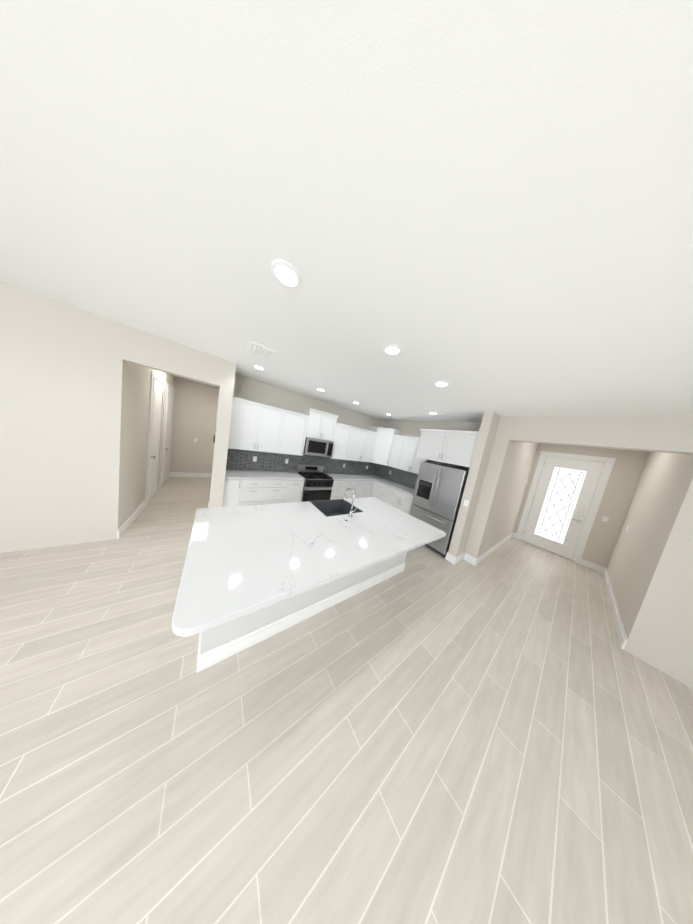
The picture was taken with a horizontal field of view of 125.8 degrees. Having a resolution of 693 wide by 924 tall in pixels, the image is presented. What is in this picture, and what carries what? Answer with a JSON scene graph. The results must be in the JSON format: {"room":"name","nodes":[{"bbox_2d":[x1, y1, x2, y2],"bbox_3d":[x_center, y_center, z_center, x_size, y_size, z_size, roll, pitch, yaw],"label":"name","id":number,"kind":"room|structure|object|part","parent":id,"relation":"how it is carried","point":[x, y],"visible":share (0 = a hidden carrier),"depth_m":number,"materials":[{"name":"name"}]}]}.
{"room":"kitchen","nodes":[
{"label":"kitchen","id":0,"kind":"room"},
{"bbox_2d":[0,282,104,552],"bbox_3d":[-4.576,-0.457,1.245,3.580,2.850,0.140,5,8,-37],"label":"wall","id":1,"kind":"structure","parent":0,"point":[52,358],"depth_m":2.03,"materials":[{"name":"beige paint"}]},
{"bbox_2d":[101,318,174,540],"bbox_3d":[-4.050,-0.640,3.667,0.140,2.850,3.435,5,8,-37],"label":"wall","id":2,"kind":"structure","parent":0,"point":[126,408],"depth_m":2.44,"materials":[{"name":"beige paint"}]},
{"bbox_2d":[117,500,145,538],"bbox_3d":[-3.570,0.908,2.976,0.016,0.140,1.190,5,8,-37],"label":"baseboard","id":3,"kind":"structure","parent":2,"relation":"attached to","point":[126,524],"depth_m":2.84,"materials":[{"name":"white wood"}]},
{"bbox_2d":[145,372,174,504],"bbox_3d":[-4.322,-0.583,4.160,0.028,2.535,2.130,5,8,-37],"label":"door frame","id":4,"kind":"structure","parent":2,"relation":"attached to","point":[164,405],"depth_m":3.92,"materials":[{"name":"white wood"}]},
{"bbox_2d":[148,379,172,501],"bbox_3d":[-4.333,-0.545,4.161,0.016,2.433,1.916,5,8,-37],"label":"door leaf","id":5,"kind":"structure","parent":2,"relation":"in","point":[156,428],"depth_m":3.83,"materials":[{"name":"white wood"}]},
{"bbox_2d":[164,373,166,391],"bbox_3d":[-4.118,-1.790,4.023,0.014,0.400,0.150,5,8,-37],"label":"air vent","id":6,"kind":"object","parent":2,"relation":"in","point":[165,375],"visible":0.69,"depth_m":4.02,"materials":[{"name":"white"}]},
{"bbox_2d":[170,377,219,472],"bbox_3d":[-4.612,-0.940,5.440,1.330,2.850,0.140,5,8,-37],"label":"wall","id":7,"kind":"structure","parent":0,"point":[195,409],"depth_m":5.33,"materials":[{"name":"beige paint"}]},
{"bbox_2d":[169,472,211,476],"bbox_3d":[-4.749,0.407,5.559,1.170,0.140,0.030,5,8,-37],"label":"baseboard","id":8,"kind":"structure","parent":7,"relation":"attached to","point":[171,474],"depth_m":5.46,"materials":[{"name":"white wood"}]},
{"bbox_2d":[209,359,235,507],"bbox_3d":[-2.380,-0.310,3.353,0.190,2.850,0.875,5,8,-37],"label":"wall","id":9,"kind":"structure","parent":0,"point":[227,381],"depth_m":2.98,"materials":[{"name":"beige paint"}]},
{"bbox_2d":[233,374,384,472],"bbox_3d":[-0.674,-0.208,5.091,4.630,2.850,0.140,5,8,-37],"label":"wall","id":10,"kind":"structure","parent":0,"point":[249,389],"depth_m":4.22,"materials":[{"name":"beige paint"}]},
{"bbox_2d":[228,397,289,452],"bbox_3d":[-1.884,-0.716,3.777,1.046,0.940,0.338,5,8,-37],"label":"upper cabinet","id":11,"kind":"object","parent":10,"relation":"attached to","point":[253,428],"depth_m":3.62,"materials":[{"name":"white wood"}]},
{"bbox_2d":[282,413,309,456],"bbox_3d":[-1.317,-0.665,4.205,0.617,0.940,0.338,5,8,-37],"label":"upper cabinet","id":12,"kind":"object","parent":10,"relation":"attached to","point":[297,424],"depth_m":4.13,"materials":[{"name":"white wood"}]},
{"bbox_2d":[304,409,337,440],"bbox_3d":[-0.703,-0.929,4.591,0.780,0.657,0.338,5,8,-37],"label":"upper cabinet","id":13,"kind":"object","parent":10,"relation":"attached to","point":[322,425],"depth_m":4.44,"materials":[{"name":"white wood"}]},
{"bbox_2d":[303,437,333,457],"bbox_3d":[-0.761,-0.378,4.602,0.756,0.438,0.443,5,8,-37],"label":"microwave","id":14,"kind":"object","parent":13,"relation":"attached to","point":[317,447],"visible":0.96,"depth_m":4.43,"materials":[{"name":"silver metal"}]},
{"bbox_3d":[-0.502,-0.332,4.558,0.022,0.329,0.055,5,8,-37],"label":"handle","id":15,"kind":"part","parent":14,"relation":"part of","materials":[{"name":"silver metal"}]},
{"bbox_2d":[223,446,437,495],"bbox_3d":[-0.096,0.268,4.153,4.486,0.514,2.197,5,8,-37],"label":"backsplash","id":16,"kind":"structure","parent":10,"relation":"attached to","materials":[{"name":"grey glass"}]},
{"bbox_2d":[330,425,353,460],"bbox_3d":[-0.204,-0.564,5.044,0.606,0.940,0.338,5,8,-37],"label":"upper cabinet","id":17,"kind":"object","parent":10,"relation":"attached to","point":[344,435],"depth_m":4.93,"materials":[{"name":"white wood"}]},
{"bbox_2d":[350,429,365,460],"bbox_3d":[0.189,-0.529,5.341,0.619,0.940,0.338,5,8,-37],"label":"upper cabinet","id":18,"kind":"object","parent":10,"relation":"attached to","point":[359,434],"depth_m":5.26,"materials":[{"name":"white wood"}]},
{"bbox_2d":[362,430,373,460],"bbox_3d":[0.564,-0.495,5.623,0.560,0.940,0.338,5,8,-37],"label":"upper cabinet","id":19,"kind":"object","parent":10,"relation":"attached to","point":[369,449],"depth_m":5.52,"materials":[{"name":"white wood"}]},
{"bbox_2d":[0,477,692,923],"bbox_3d":[-0.062,1.729,2.258,12.300,0.100,12.200,5,8,-37],"label":"floor","id":20,"kind":"structure","parent":0,"point":[500,735],"depth_m":1.11,"materials":[{"name":"beige tile"}]},
{"bbox_2d":[222,473,241,506],"bbox_3d":[-2.356,0.680,3.587,0.267,0.868,0.628,5,8,-37],"label":"base cabinet","id":21,"kind":"object","parent":20,"relation":"on","point":[232,495],"depth_m":3.34,"materials":[{"name":"white wood"}]},
{"bbox_2d":[238,481,289,505],"bbox_3d":[-1.899,0.721,3.932,0.999,0.868,0.628,5,8,-37],"label":"base cabinet","id":22,"kind":"object","parent":20,"relation":"on","point":[253,492],"depth_m":3.67,"materials":[{"name":"white wood"}]},
{"bbox_2d":[226,469,304,480],"bbox_3d":[-1.762,0.285,3.911,1.544,0.037,0.653,5,8,-37],"label":"countertop","id":23,"kind":"structure","parent":22,"relation":"on","point":[231,474],"depth_m":3.76,"materials":[{"name":"white stone"}]},
{"bbox_2d":[290,481,303,502],"bbox_3d":[-1.390,0.767,4.315,0.397,0.868,0.628,5,8,-37],"label":"base cabinet","id":24,"kind":"object","parent":20,"relation":"on","point":[296,487],"depth_m":4.08,"materials":[{"name":"white wood"}]},
{"bbox_2d":[196,552,406,672],"bbox_3d":[-0.304,1.171,2.456,2.621,0.865,0.971,5,8,-37],"label":"kitchen island","id":25,"kind":"object","parent":20,"relation":"on","point":[227,640],"depth_m":1.70,"materials":[{"name":"white wood"}]},
{"bbox_2d":[171,497,445,636],"bbox_3d":[-0.124,0.769,2.201,2.764,0.040,1.450,5,8,-37],"label":"island countertop","id":26,"kind":"structure","parent":25,"relation":"on","point":[241,560],"depth_m":1.54,"materials":[{"name":"white stone"}]},
{"bbox_2d":[343,488,358,515],"bbox_3d":[0.032,0.556,2.443,0.257,0.377,0.318,5,8,-37],"label":"faucet","id":27,"kind":"object","parent":26,"relation":"on","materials":[{"name":"silver metal"}]},
{"bbox_2d":[296,464,333,501],"bbox_3d":[-0.861,0.698,4.606,0.756,1.120,0.734,5,8,-37],"label":"range","id":28,"kind":"object","parent":20,"relation":"on","point":[318,484],"visible":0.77,"depth_m":4.42,"materials":[{"name":"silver metal"}]},
{"bbox_2d":[324,473,345,499],"bbox_3d":[-0.433,0.853,5.037,0.436,0.868,0.628,5,8,-37],"label":"base cabinet","id":29,"kind":"object","parent":20,"relation":"on","point":[339,487],"depth_m":4.78,"materials":[{"name":"white wood"}]},
{"bbox_2d":[342,481,365,498],"bbox_3d":[0.008,0.893,5.370,0.789,0.868,0.628,5,8,-37],"label":"base cabinet","id":30,"kind":"object","parent":20,"relation":"on","point":[359,487],"depth_m":5.15,"materials":[{"name":"white wood"}]},
{"bbox_2d":[326,473,385,480],"bbox_3d":[0.337,0.474,5.493,2.155,0.037,0.653,5,8,-37],"label":"countertop","id":31,"kind":"structure","parent":30,"relation":"on","point":[336,476],"depth_m":5.39,"materials":[{"name":"white stone"}]},
{"bbox_2d":[362,481,373,497],"bbox_3d":[0.418,0.930,5.679,0.478,0.868,0.628,5,8,-37],"label":"base cabinet","id":32,"kind":"object","parent":20,"relation":"on","point":[368,483],"depth_m":5.44,"materials":[{"name":"white wood"}]},
{"bbox_2d":[370,481,377,498],"bbox_3d":[1.076,1.047,5.666,0.688,0.868,0.240,5,8,-37],"label":"base cabinet","id":33,"kind":"object","parent":20,"relation":"on","point":[373,488],"depth_m":5.48,"materials":[{"name":"white wood"}]},
{"bbox_2d":[378,485,385,502],"bbox_3d":[1.248,1.098,5.482,0.628,0.868,0.390,5,8,-37],"label":"base cabinet","id":34,"kind":"object","parent":20,"relation":"on","point":[381,488],"depth_m":5.24,"materials":[{"name":"white wood"}]},
{"bbox_2d":[386,485,412,513],"bbox_3d":[1.621,1.222,4.972,0.628,0.868,1.137,5,8,-37],"label":"base cabinet","id":35,"kind":"object","parent":20,"relation":"on","point":[401,501],"depth_m":4.76,"materials":[{"name":"white wood"}]},
{"bbox_2d":[378,481,414,496],"bbox_3d":[1.572,0.739,5.074,0.653,0.037,1.542,5,8,-37],"label":"countertop","id":36,"kind":"structure","parent":35,"relation":"on","point":[393,484],"depth_m":5.07,"materials":[{"name":"white stone"}]},
{"bbox_2d":[409,461,468,556],"bbox_3d":[2.105,0.956,3.941,0.997,1.785,0.900,5,8,-37],"label":"refrigerator","id":37,"kind":"object","parent":20,"relation":"on","point":[437,495],"visible":0.67,"depth_m":3.55,"materials":[{"name":"grey metal"}]},
{"bbox_3d":[1.700,0.472,3.811,0.003,0.080,0.250,5,8,-37],"label":"dispenser panel","id":38,"kind":"part","parent":37,"relation":"part of","materials":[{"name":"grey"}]},
{"bbox_2d":[0,0,692,421],"bbox_3d":[0.446,-1.159,1.929,12.300,0.100,12.200,5,8,-37],"label":"ceiling","id":39,"kind":"structure","parent":0,"point":[480,206],"depth_m":0.68,"materials":[{"name":"white paint"}]},
{"bbox_2d":[123,325,221,386],"bbox_3d":[-2.440,-1.479,2.580,1.000,0.410,0.170,5,8,-37],"label":"beam","id":40,"kind":"structure","parent":39,"relation":"attached to","point":[146,349],"depth_m":2.46,"materials":[{"name":"beige paint"}]},
{"bbox_2d":[253,365,264,369],"bbox_3d":[-1.431,-1.542,2.899,0.174,0.010,0.174,5,8,-37],"label":"recessed light","id":41,"kind":"object","parent":39,"relation":"in","point":[256,366],"depth_m":2.88,"materials":[{"name":"white plastic"}]},
{"bbox_2d":[246,341,275,358],"bbox_3d":[-1.085,-1.402,2.240,0.300,0.019,0.300,5,8,-37],"label":"ceiling vent","id":42,"kind":"object","parent":39,"relation":"in","point":[255,348],"visible":0.98,"depth_m":2.22,"materials":[{"name":"white metal"}]},
{"bbox_2d":[271,260,301,288],"bbox_3d":[-0.370,-1.150,1.095,0.174,0.010,0.174,5,8,-37],"label":"recessed light","id":43,"kind":"object","parent":39,"relation":"in","point":[285,274],"depth_m":1.08,"materials":[{"name":"white plastic"}]},
{"bbox_2d":[383,344,401,354],"bbox_3d":[0.443,-1.077,1.707,0.174,0.010,0.174,5,8,-37],"label":"recessed light","id":44,"kind":"object","parent":39,"relation":"in","point":[391,349],"depth_m":1.69,"materials":[{"name":"white plastic"}]},
{"bbox_2d":[434,381,449,386],"bbox_3d":[1.229,-1.005,2.287,0.174,0.010,0.174,5,8,-37],"label":"recessed light","id":45,"kind":"object","parent":39,"relation":"in","point":[440,383],"depth_m":2.27,"materials":[{"name":"white plastic"}]},
{"bbox_2d":[509,415,692,454],"bbox_3d":[3.462,-0.439,2.556,0.200,0.410,1.580,5,8,-37],"label":"beam","id":46,"kind":"structure","parent":39,"relation":"attached to","point":[664,433],"depth_m":2.33,"materials":[{"name":"beige paint"}]},
{"bbox_2d":[384,421,480,469],"bbox_3d":[2.108,0.282,5.081,0.140,2.850,3.290,5,8,-37],"label":"wall","id":47,"kind":"structure","parent":0,"point":[409,428],"depth_m":4.88,"materials":[{"name":"beige paint"}]},
{"bbox_2d":[370,426,401,464],"bbox_3d":[1.159,-0.498,5.758,0.668,1.120,0.813,5,8,-37],"label":"upper cabinet","id":48,"kind":"object","parent":47,"relation":"attached to","point":[383,438],"depth_m":5.57,"materials":[{"name":"white wood"}]},
{"bbox_2d":[390,437,405,468],"bbox_3d":[1.606,-0.288,5.414,0.338,0.940,0.452,5,8,-37],"label":"upper cabinet","id":49,"kind":"object","parent":47,"relation":"attached to","point":[396,453],"depth_m":5.29,"materials":[{"name":"white wood"}]},
{"bbox_2d":[398,437,433,472],"bbox_3d":[1.932,-0.180,4.969,0.338,0.940,0.909,5,8,-37],"label":"upper cabinet","id":50,"kind":"object","parent":47,"relation":"attached to","point":[409,463],"depth_m":4.91,"materials":[{"name":"white wood"}]},
{"bbox_2d":[414,429,478,467],"bbox_3d":[2.368,-0.285,3.961,0.868,0.640,1.147,5,8,-37],"label":"upper cabinet","id":51,"kind":"object","parent":47,"relation":"attached to","point":[446,446],"depth_m":3.65,"materials":[{"name":"white wood"}]},
{"bbox_2d":[448,411,499,556],"bbox_3d":[2.597,0.547,3.514,0.925,2.850,0.140,5,8,-37],"label":"wall","id":52,"kind":"structure","parent":0,"point":[479,462],"depth_m":3.25,"materials":[{"name":"beige paint"}]},
{"bbox_2d":[452,553,465,564],"bbox_3d":[2.190,1.867,3.450,0.421,0.140,0.036,5,8,-37],"label":"baseboard","id":53,"kind":"structure","parent":52,"relation":"attached to","point":[457,559],"depth_m":3.39,"materials":[{"name":"white wood"}]},
{"bbox_2d":[463,500,468,506],"bbox_3d":[2.192,0.756,3.249,0.008,0.115,0.070,5,8,-37],"label":"light switch","id":54,"kind":"object","parent":52,"relation":"attached to","point":[466,502],"visible":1,"depth_m":3.24,"materials":[{"name":"white plastic"}]},
{"bbox_2d":[464,416,538,558],"bbox_3d":[3.911,0.690,4.289,3.160,2.850,0.210,5,8,-37],"label":"wall","id":55,"kind":"structure","parent":0,"point":[506,479],"depth_m":3.50,"materials":[{"name":"beige paint"}]},
{"bbox_2d":[474,533,514,565],"bbox_3d":[3.688,2.034,4.294,3.036,0.140,0.040,5,8,-37],"label":"baseboard","id":56,"kind":"structure","parent":55,"relation":"attached to","point":[487,553],"depth_m":4.00,"materials":[{"name":"white wood"}]},
{"bbox_2d":[513,443,648,567],"bbox_3d":[5.633,0.970,4.487,0.140,2.850,1.580,5,8,-37],"label":"wall","id":57,"kind":"structure","parent":0,"point":[624,477],"depth_m":3.98,"materials":[{"name":"beige paint"}]},
{"bbox_2d":[521,456,603,559],"bbox_3d":[5.507,1.127,4.604,0.057,2.448,0.910,5,8,-37],"label":"door leaf","id":58,"kind":"structure","parent":57,"relation":"in","point":[567,547],"depth_m":4.47,"materials":[{"name":"white wood"}]},
{"bbox_2d":[534,467,586,543],"bbox_3d":[5.516,1.104,4.605,0.015,1.918,0.538,5,8,-37],"label":"window","id":59,"kind":"structure","parent":58,"relation":"attached to","point":[560,501],"depth_m":4.59,"materials":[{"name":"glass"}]},
{"bbox_2d":[515,451,615,563],"bbox_3d":[5.523,1.075,4.603,0.160,2.580,1.150,5,8,-37],"label":"door frame","id":60,"kind":"structure","parent":57,"relation":"attached to","point":[594,506],"depth_m":4.25,"materials":[{"name":"white wood"}]},
{"bbox_2d":[579,559,603,572],"bbox_3d":[5.682,2.405,4.120,0.016,0.140,0.310,5,8,-37],"label":"baseboard","id":61,"kind":"structure","parent":57,"relation":"attached to","point":[583,562],"depth_m":4.11,"materials":[{"name":"white wood"}]},
{"bbox_2d":[607,452,692,661],"bbox_3d":[4.929,1.026,2.900,3.160,2.850,0.140,5,8,-37],"label":"wall","id":62,"kind":"structure","parent":0,"point":[650,556],"depth_m":2.23,"materials":[{"name":"beige paint"}]},
{"bbox_2d":[603,567,626,649],"bbox_3d":[4.595,2.333,3.070,3.020,0.140,0.016,5,8,-37],"label":"baseboard","id":63,"kind":"structure","parent":62,"relation":"attached to","point":[622,636],"depth_m":2.66,"materials":[{"name":"white wood"}]},
{"bbox_2d":[646,551,692,688],"bbox_3d":[4.862,1.294,0.441,0.140,2.850,3.780,5,8,-37],"label":"wall","id":64,"kind":"structure","parent":0,"point":[671,653],"depth_m":1.92,"materials":[{"name":"beige paint"}]}
]}

